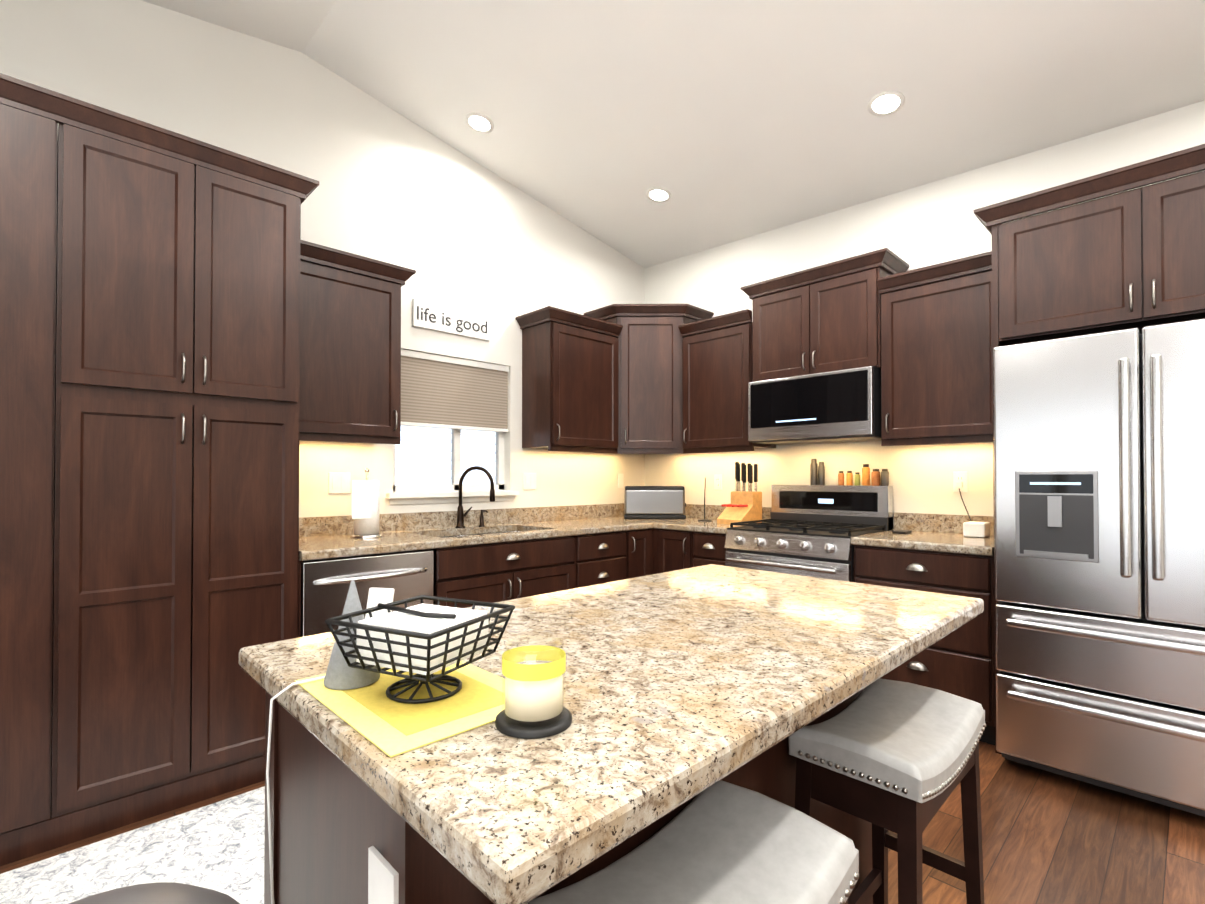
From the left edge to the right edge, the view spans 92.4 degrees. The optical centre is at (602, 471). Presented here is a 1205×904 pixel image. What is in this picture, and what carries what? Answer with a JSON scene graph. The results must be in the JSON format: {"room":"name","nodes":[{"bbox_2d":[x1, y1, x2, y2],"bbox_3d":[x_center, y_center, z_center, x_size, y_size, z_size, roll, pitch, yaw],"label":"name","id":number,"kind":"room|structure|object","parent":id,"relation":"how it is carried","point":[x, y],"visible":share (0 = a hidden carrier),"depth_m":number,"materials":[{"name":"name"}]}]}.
{"room":"kitchen","nodes":[
{"label":"kitchen","id":0,"kind":"room"},
{"bbox_2d":[0,0,644,517],"bbox_3d":[-2.273,-0.507,2.438,7.520,3.510,0.160,1,-1,-44],"label":"wall","id":1,"kind":"structure","parent":0,"point":[452,226],"depth_m":3.25,"materials":[{"name":"paint"}]},
{"bbox_2d":[329,472,350,493],"bbox_3d":[-1.427,0.061,3.140,0.115,0.115,0.009,1,-1,-44],"label":"switch plate","id":2,"kind":"object","parent":1,"relation":"attached to","point":[339,482],"visible":1,"depth_m":3.14,"materials":[{"name":"white plastic"}]},
{"bbox_2d":[299,240,415,444],"bbox_3d":[-1.347,-0.609,2.975,0.639,0.925,0.364,1,-1,-44],"label":"upper cabinet","id":3,"kind":"object","parent":1,"relation":"attached to","point":[350,347],"visible":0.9,"depth_m":2.87,"materials":[{"name":"brown wood"}]},
{"bbox_2d":[412,298,488,340],"bbox_3d":[-0.937,-0.946,3.622,0.530,0.165,0.020,1,-1,-44],"label":"sign","id":4,"kind":"object","parent":1,"relation":"attached to","point":[441,318],"visible":1,"depth_m":3.60,"materials":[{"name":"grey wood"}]},
{"bbox_2d":[386,426,518,503],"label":"window","id":5,"kind":"structure","parent":1,"relation":"in","point":[412,494],"depth_m":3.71,"materials":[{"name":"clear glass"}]},
{"bbox_2d":[401,349,508,431],"bbox_3d":[-0.948,-0.497,3.675,0.817,0.448,0.053,1,-1,-44],"label":"window blind","id":6,"kind":"object","parent":1,"relation":"attached to","point":[441,391],"visible":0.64,"depth_m":3.65,"materials":[{"name":"beige fabric"}]},
{"bbox_2d":[523,473,535,488],"bbox_3d":[-0.508,0.066,4.038,0.115,0.115,0.009,1,-1,-44],"label":"switch plate","id":7,"kind":"object","parent":1,"relation":"attached to","point":[529,480],"visible":1,"depth_m":4.03,"materials":[{"name":"white plastic"}]},
{"bbox_2d":[516,306,622,453],"bbox_3d":[-0.224,-0.597,4.073,0.687,0.925,0.364,1,-1,-44],"label":"upper cabinet","id":8,"kind":"object","parent":1,"relation":"attached to","point":[569,381],"visible":1,"depth_m":3.93,"materials":[{"name":"brown wood"}]},
{"bbox_2d":[617,474,623,487],"bbox_3d":[0.146,0.073,4.678,0.070,0.115,0.009,1,-1,-44],"label":"switch plate","id":9,"kind":"object","parent":1,"relation":"attached to","point":[620,480],"visible":1,"depth_m":4.67,"materials":[{"name":"white plastic"}]},
{"bbox_2d":[0,741,1204,903],"bbox_3d":[0.089,1.272,0.001,7.520,0.100,6.920,1,-1,-44],"label":"floor","id":10,"kind":"structure","parent":0,"point":[1050,837],"depth_m":1.93,"materials":[{"name":"brown wood"}]},
{"bbox_2d":[0,786,264,903],"bbox_3d":[-1.974,1.223,0.732,3.270,0.012,1.290,1,-1,-44],"label":"rug","id":11,"kind":"object","parent":10,"relation":"on","point":[218,846],"depth_m":1.82,"materials":[{"name":"carpet"}]},
{"bbox_2d":[68,882,239,903],"bbox_3d":[-0.532,0.841,0.559,0.375,0.774,0.350,1,-1,-44],"label":"trash can","id":12,"kind":"object","parent":10,"relation":"on","point":[164,893],"visible":1,"depth_m":0.65,"materials":[{"name":"silver metal"}]},
{"bbox_2d":[0,73,318,865],"bbox_3d":[-1.994,0.005,2.126,1.571,2.480,0.664,1,-1,-44],"label":"pantry","id":13,"kind":"object","parent":10,"relation":"on","point":[148,431],"visible":1,"depth_m":2.05,"materials":[{"name":"brown wood"}]},
{"bbox_2d":[301,549,433,636],"bbox_3d":[-1.232,0.819,2.829,0.600,0.868,0.655,1,-1,-44],"label":"dishwasher","id":14,"kind":"object","parent":10,"relation":"on","point":[325,584],"visible":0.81,"depth_m":2.58,"materials":[{"name":"silver metal"}]},
{"bbox_2d":[264,700,872,903],"bbox_3d":[0.071,0.800,1.351,1.416,0.873,0.600,1,-1,-44],"label":"kitchen island","id":15,"kind":"object","parent":10,"relation":"on","point":[331,845],"depth_m":0.87,"materials":[{"name":"brown wood"}]},
{"bbox_2d":[266,676,324,903],"bbox_3d":[-0.337,0.549,0.776,0.139,0.486,0.272,1,-1,-44],"label":"cord","id":16,"kind":"object","parent":15,"relation":"hanging from","point":[268,785],"visible":0.83,"depth_m":0.82,"materials":[{"name":"white plastic"}]},
{"bbox_2d":[239,564,983,903],"bbox_3d":[0.156,0.341,1.266,1.470,0.040,0.840,1,-1,-44],"label":"island countertop","id":17,"kind":"structure","parent":15,"relation":"on","point":[678,683],"depth_m":0.81,"materials":[{"name":"beige stone"}]},
{"bbox_2d":[295,661,504,757],"bbox_3d":[-0.265,0.315,0.833,0.230,0.003,0.330,1,-1,-44],"label":"placemat","id":18,"kind":"object","parent":17,"relation":"on","point":[374,714],"visible":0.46,"depth_m":0.77,"materials":[{"name":"yellow fabric"}]},
{"bbox_2d":[323,579,379,689],"bbox_3d":[-0.375,0.237,0.866,0.078,0.152,0.078,1,-1,-44],"label":"cone","id":19,"kind":"object","parent":18,"relation":"on","point":[341,674],"visible":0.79,"depth_m":0.84,"materials":[{"name":"white ceramic"}]},
{"bbox_2d":[365,588,393,667],"bbox_3d":[-0.368,0.253,0.941,0.044,0.122,0.036,0,-1,11],"label":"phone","id":20,"kind":"object","parent":18,"relation":"on","point":[376,596],"visible":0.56,"depth_m":0.95,"materials":[{"name":"plastic"}]},
{"bbox_2d":[325,595,514,703],"bbox_3d":[-0.255,0.255,0.830,0.185,0.116,0.185,0,-1,26],"label":"basket","id":21,"kind":"object","parent":18,"relation":"on","point":[424,642],"visible":1,"depth_m":0.79,"materials":[{"name":"black metal"},{"name":"white paper"}]},
{"bbox_2d":[495,635,571,738],"bbox_3d":[-0.086,0.266,0.728,0.096,0.098,0.096,1,-1,-44],"label":"candle jar","id":22,"kind":"object","parent":17,"relation":"on","point":[534,702],"visible":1,"depth_m":0.70,"materials":[{"name":"yellow wax"}]},
{"bbox_2d":[502,530,637,600],"bbox_3d":[-0.215,0.828,3.881,0.593,0.872,0.628,1,-1,-44],"label":"base cabinet","id":23,"kind":"object","parent":10,"relation":"on","point":[533,567],"depth_m":3.45,"materials":[{"name":"brown wood"}]},
{"bbox_2d":[638,528,653,576],"bbox_3d":[0.043,0.831,4.133,0.272,0.872,0.628,1,-1,-44],"label":"base cabinet","id":24,"kind":"object","parent":10,"relation":"on","point":[645,536],"depth_m":3.94,"materials":[{"name":"brown wood"}]},
{"bbox_2d":[299,503,654,560],"bbox_3d":[-0.442,0.417,3.642,2.880,0.343,0.660,1,-1,-44],"label":"countertop","id":25,"kind":"structure","parent":24,"relation":"on","point":[326,537],"depth_m":3.39,"materials":[{"name":"stone"}]},
{"bbox_2d":[351,469,382,537],"bbox_3d":[-1.242,0.162,3.019,0.178,0.356,0.156,1,-1,-44],"label":"paper towel","id":26,"kind":"object","parent":25,"relation":"on","point":[365,503],"visible":1,"depth_m":2.97,"materials":[{"name":"white paper"}]},
{"bbox_2d":[455,466,494,527],"bbox_3d":[-0.790,0.156,3.574,0.180,0.380,0.195,1,-1,-44],"label":"faucet","id":27,"kind":"object","parent":25,"relation":"on","point":[461,515],"visible":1,"depth_m":3.57,"materials":[{"name":"black metal"}]},
{"bbox_2d":[479,510,487,526],"bbox_3d":[-0.750,0.294,3.654,0.039,0.106,0.088,1,-1,-44],"label":"soap dispenser","id":28,"kind":"object","parent":25,"relation":"on","point":[481,523],"visible":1,"depth_m":3.66,"materials":[{"name":"black metal"}]},
{"bbox_2d":[624,486,685,518],"bbox_3d":[0.400,0.232,4.415,0.472,0.246,0.190,0,-1,1],"label":"toaster","id":29,"kind":"object","parent":25,"relation":"on","point":[654,502],"visible":1,"depth_m":4.32,"materials":[{"name":"silver metal"}]},
{"bbox_2d":[655,504,771,533],"bbox_3d":[0.789,0.320,3.985,0.640,0.142,0.573,1,-1,-44],"label":"countertop","id":30,"kind":"structure","parent":24,"relation":"on","point":[693,512],"depth_m":4.05,"materials":[{"name":"stone"}]},
{"bbox_2d":[698,477,711,520],"bbox_3d":[0.730,0.197,4.136,0.100,0.311,0.100,1,-1,-44],"label":"stand","id":31,"kind":"object","parent":30,"relation":"on","point":[704,519],"visible":1,"depth_m":4.15,"materials":[{"name":"black plastic"}]},
{"bbox_2d":[717,462,761,524],"bbox_3d":[0.933,0.140,3.915,0.275,0.419,0.188,1,-1,-44],"label":"knife block","id":32,"kind":"object","parent":30,"relation":"on","point":[744,505],"visible":0.98,"depth_m":3.90,"materials":[{"name":"brown wood"}]},
{"bbox_2d":[653,528,692,573],"bbox_3d":[0.681,0.830,4.099,0.628,0.872,0.345,1,-1,-44],"label":"base cabinet","id":33,"kind":"object","parent":10,"relation":"on","point":[672,549],"depth_m":3.88,"materials":[{"name":"brown wood"}]},
{"bbox_2d":[526,780,858,903],"bbox_3d":[0.124,0.881,0.785,0.499,0.698,0.270,1,-1,-44],"label":"stool","id":34,"kind":"object","parent":10,"relation":"on","point":[721,842],"visible":1,"depth_m":0.83,"materials":[{"name":"grey leather"}]},
{"bbox_2d":[693,532,727,566],"bbox_3d":[0.872,0.828,3.904,0.628,0.872,0.344,1,-1,-44],"label":"base cabinet","id":35,"kind":"object","parent":10,"relation":"on","point":[708,548],"depth_m":3.66,"materials":[{"name":"brown wood"}]},
{"bbox_2d":[724,485,892,581],"bbox_3d":[1.218,0.672,3.468,0.698,1.175,0.755,1,-1,-44],"label":"range","id":36,"kind":"object","parent":10,"relation":"on","point":[808,530],"visible":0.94,"depth_m":3.42,"materials":[{"name":"silver metal"}]},
{"bbox_2d":[838,471,850,484],"bbox_3d":[1.518,0.040,3.614,0.086,0.090,0.036,-1,-1,40],"label":"spice jar","id":37,"kind":"object","parent":36,"relation":"on","point":[840,475],"depth_m":3.61,"materials":[{"name":"orange glass"}]},
{"bbox_2d":[788,678,985,903],"bbox_3d":[0.654,0.887,1.302,0.499,0.698,0.270,1,-1,-44],"label":"stool","id":38,"kind":"object","parent":10,"relation":"on","point":[899,758],"visible":0.98,"depth_m":1.22,"materials":[{"name":"grey leather"}]},
{"bbox_2d":[854,545,994,744],"bbox_3d":[1.745,0.819,3.011,0.628,0.872,0.620,1,-1,-44],"label":"base cabinet","id":39,"kind":"object","parent":10,"relation":"on","point":[960,661],"depth_m":2.69,"materials":[{"name":"brown wood"}]},
{"bbox_2d":[851,512,993,555],"bbox_3d":[1.740,0.309,3.013,0.640,0.142,0.625,1,-1,-44],"label":"countertop","id":40,"kind":"structure","parent":39,"relation":"on","point":[930,532],"depth_m":3.04,"materials":[{"name":"stone"}]},
{"bbox_2d":[892,530,911,533],"bbox_3d":[1.675,0.336,3.232,0.110,0.012,0.070,1,-1,-44],"label":"remote","id":41,"kind":"object","parent":40,"relation":"on","point":[902,531],"visible":1,"depth_m":3.20,"materials":[{"name":"plastic"}]},
{"bbox_2d":[963,521,989,537],"bbox_3d":[1.962,0.302,3.031,0.120,0.075,0.100,1,-1,-44],"label":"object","id":42,"kind":"object","parent":40,"relation":"on","point":[976,529],"visible":0.96,"depth_m":2.99,"materials":[{"name":"plastic"}]},
{"bbox_2d":[973,144,1204,754],"bbox_3d":[2.292,0.036,2.425,0.677,2.425,1.100,1,-1,-44],"label":"cabinet","id":43,"kind":"object","parent":10,"relation":"on","point":[1131,258],"visible":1,"depth_m":2.31,"materials":[{"name":"brown wood"}]},
{"bbox_2d":[993,318,1204,816],"bbox_3d":[2.216,0.360,2.348,0.832,1.775,0.916,1,-1,-44],"label":"refrigerator","id":44,"kind":"object","parent":10,"relation":"on","point":[1099,504],"visible":1,"depth_m":2.17,"materials":[{"name":"silver metal"}]},
{"bbox_2d":[142,0,1204,267],"bbox_3d":[0.089,-1.788,0.035,7.520,1.131,6.920,1,-1,-44],"label":"ceiling","id":45,"kind":"structure","parent":0,"point":[722,122],"depth_m":2.85,"materials":[{"name":"paint"}]},
{"bbox_2d":[465,113,493,132],"bbox_3d":[-0.718,-2.035,3.376,0.163,0.034,0.164,1,-1,-44],"label":"recessed light","id":46,"kind":"object","parent":45,"relation":"in","point":[479,121],"visible":1,"depth_m":3.37,"materials":[{"name":"white plastic"}]},
{"bbox_2d":[646,187,670,202],"bbox_3d":[0.372,-1.834,3.833,0.163,0.034,0.164,1,-1,-44],"label":"recessed light","id":47,"kind":"object","parent":45,"relation":"in","point":[657,193],"visible":1,"depth_m":3.83,"materials":[{"name":"white plastic"}]},
{"bbox_2d":[868,90,904,116],"bbox_3d":[1.382,-1.793,2.817,0.163,0.034,0.164,1,-1,-44],"label":"recessed light","id":48,"kind":"object","parent":45,"relation":"in","point":[882,103],"visible":1,"depth_m":2.81,"materials":[{"name":"white plastic"}]},
{"bbox_2d":[645,101,1204,529],"bbox_3d":[2.777,-0.283,2.533,0.160,3.064,6.760,1,-1,-44],"label":"wall","id":49,"kind":"structure","parent":0,"point":[931,223],"depth_m":3.45,"materials":[{"name":"paint"}]},
{"bbox_2d":[584,304,713,453],"bbox_3d":[0.351,-0.670,4.401,0.701,1.080,0.701,1,-1,-44],"label":"upper cabinet","id":50,"kind":"object","parent":49,"relation":"attached to","point":[650,379],"visible":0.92,"depth_m":4.21,"materials":[{"name":"brown wood"}]},
{"bbox_2d":[714,475,721,489],"bbox_3d":[0.871,0.079,4.358,0.009,0.115,0.070,1,-1,-44],"label":"electrical outlet plate","id":51,"kind":"object","parent":49,"relation":"attached to","point":[717,482],"visible":1,"depth_m":4.36,"materials":[{"name":"white plastic"}]},
{"bbox_2d":[678,309,775,453],"bbox_3d":[0.878,-0.596,4.102,0.364,0.925,0.569,1,-1,-44],"label":"upper cabinet","id":52,"kind":"object","parent":49,"relation":"attached to","point":[717,364],"visible":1,"depth_m":3.99,"materials":[{"name":"brown wood"}]},
{"bbox_2d":[740,248,908,381],"bbox_3d":[1.361,-0.900,3.611,0.364,0.638,0.918,1,-1,-44],"label":"upper cabinet","id":53,"kind":"object","parent":49,"relation":"attached to","point":[822,318],"visible":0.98,"depth_m":3.46,"materials":[{"name":"brown wood"}]},
{"bbox_2d":[748,366,880,444],"bbox_3d":[1.350,-0.385,3.594,0.396,0.389,0.778,1,-1,-44],"label":"microwave","id":54,"kind":"object","parent":53,"relation":"attached to","point":[839,406],"visible":0.98,"depth_m":3.41,"materials":[{"name":"silver metal"}]},
{"bbox_2d":[877,251,992,445],"bbox_3d":[1.851,-0.607,3.107,0.364,0.925,0.586,1,-1,-44],"label":"upper cabinet","id":55,"kind":"object","parent":49,"relation":"attached to","point":[936,360],"visible":0.81,"depth_m":3.01,"materials":[{"name":"brown wood"}]},
{"bbox_2d":[953,472,967,491],"bbox_3d":[1.989,0.057,3.214,0.009,0.115,0.070,1,-1,-44],"label":"electrical outlet plate","id":56,"kind":"object","parent":49,"relation":"attached to","point":[960,477],"visible":0.79,"depth_m":3.21,"materials":[{"name":"white plastic"}]},
{"bbox_2d":[956,482,970,520],"bbox_3d":[1.969,0.194,3.139,0.122,0.276,0.107,1,-1,-44],"label":"cord","id":57,"kind":"object","parent":49,"relation":"attached to","point":[959,485],"visible":0.83,"depth_m":3.19,"materials":[{"name":"white plastic"}]}
]}

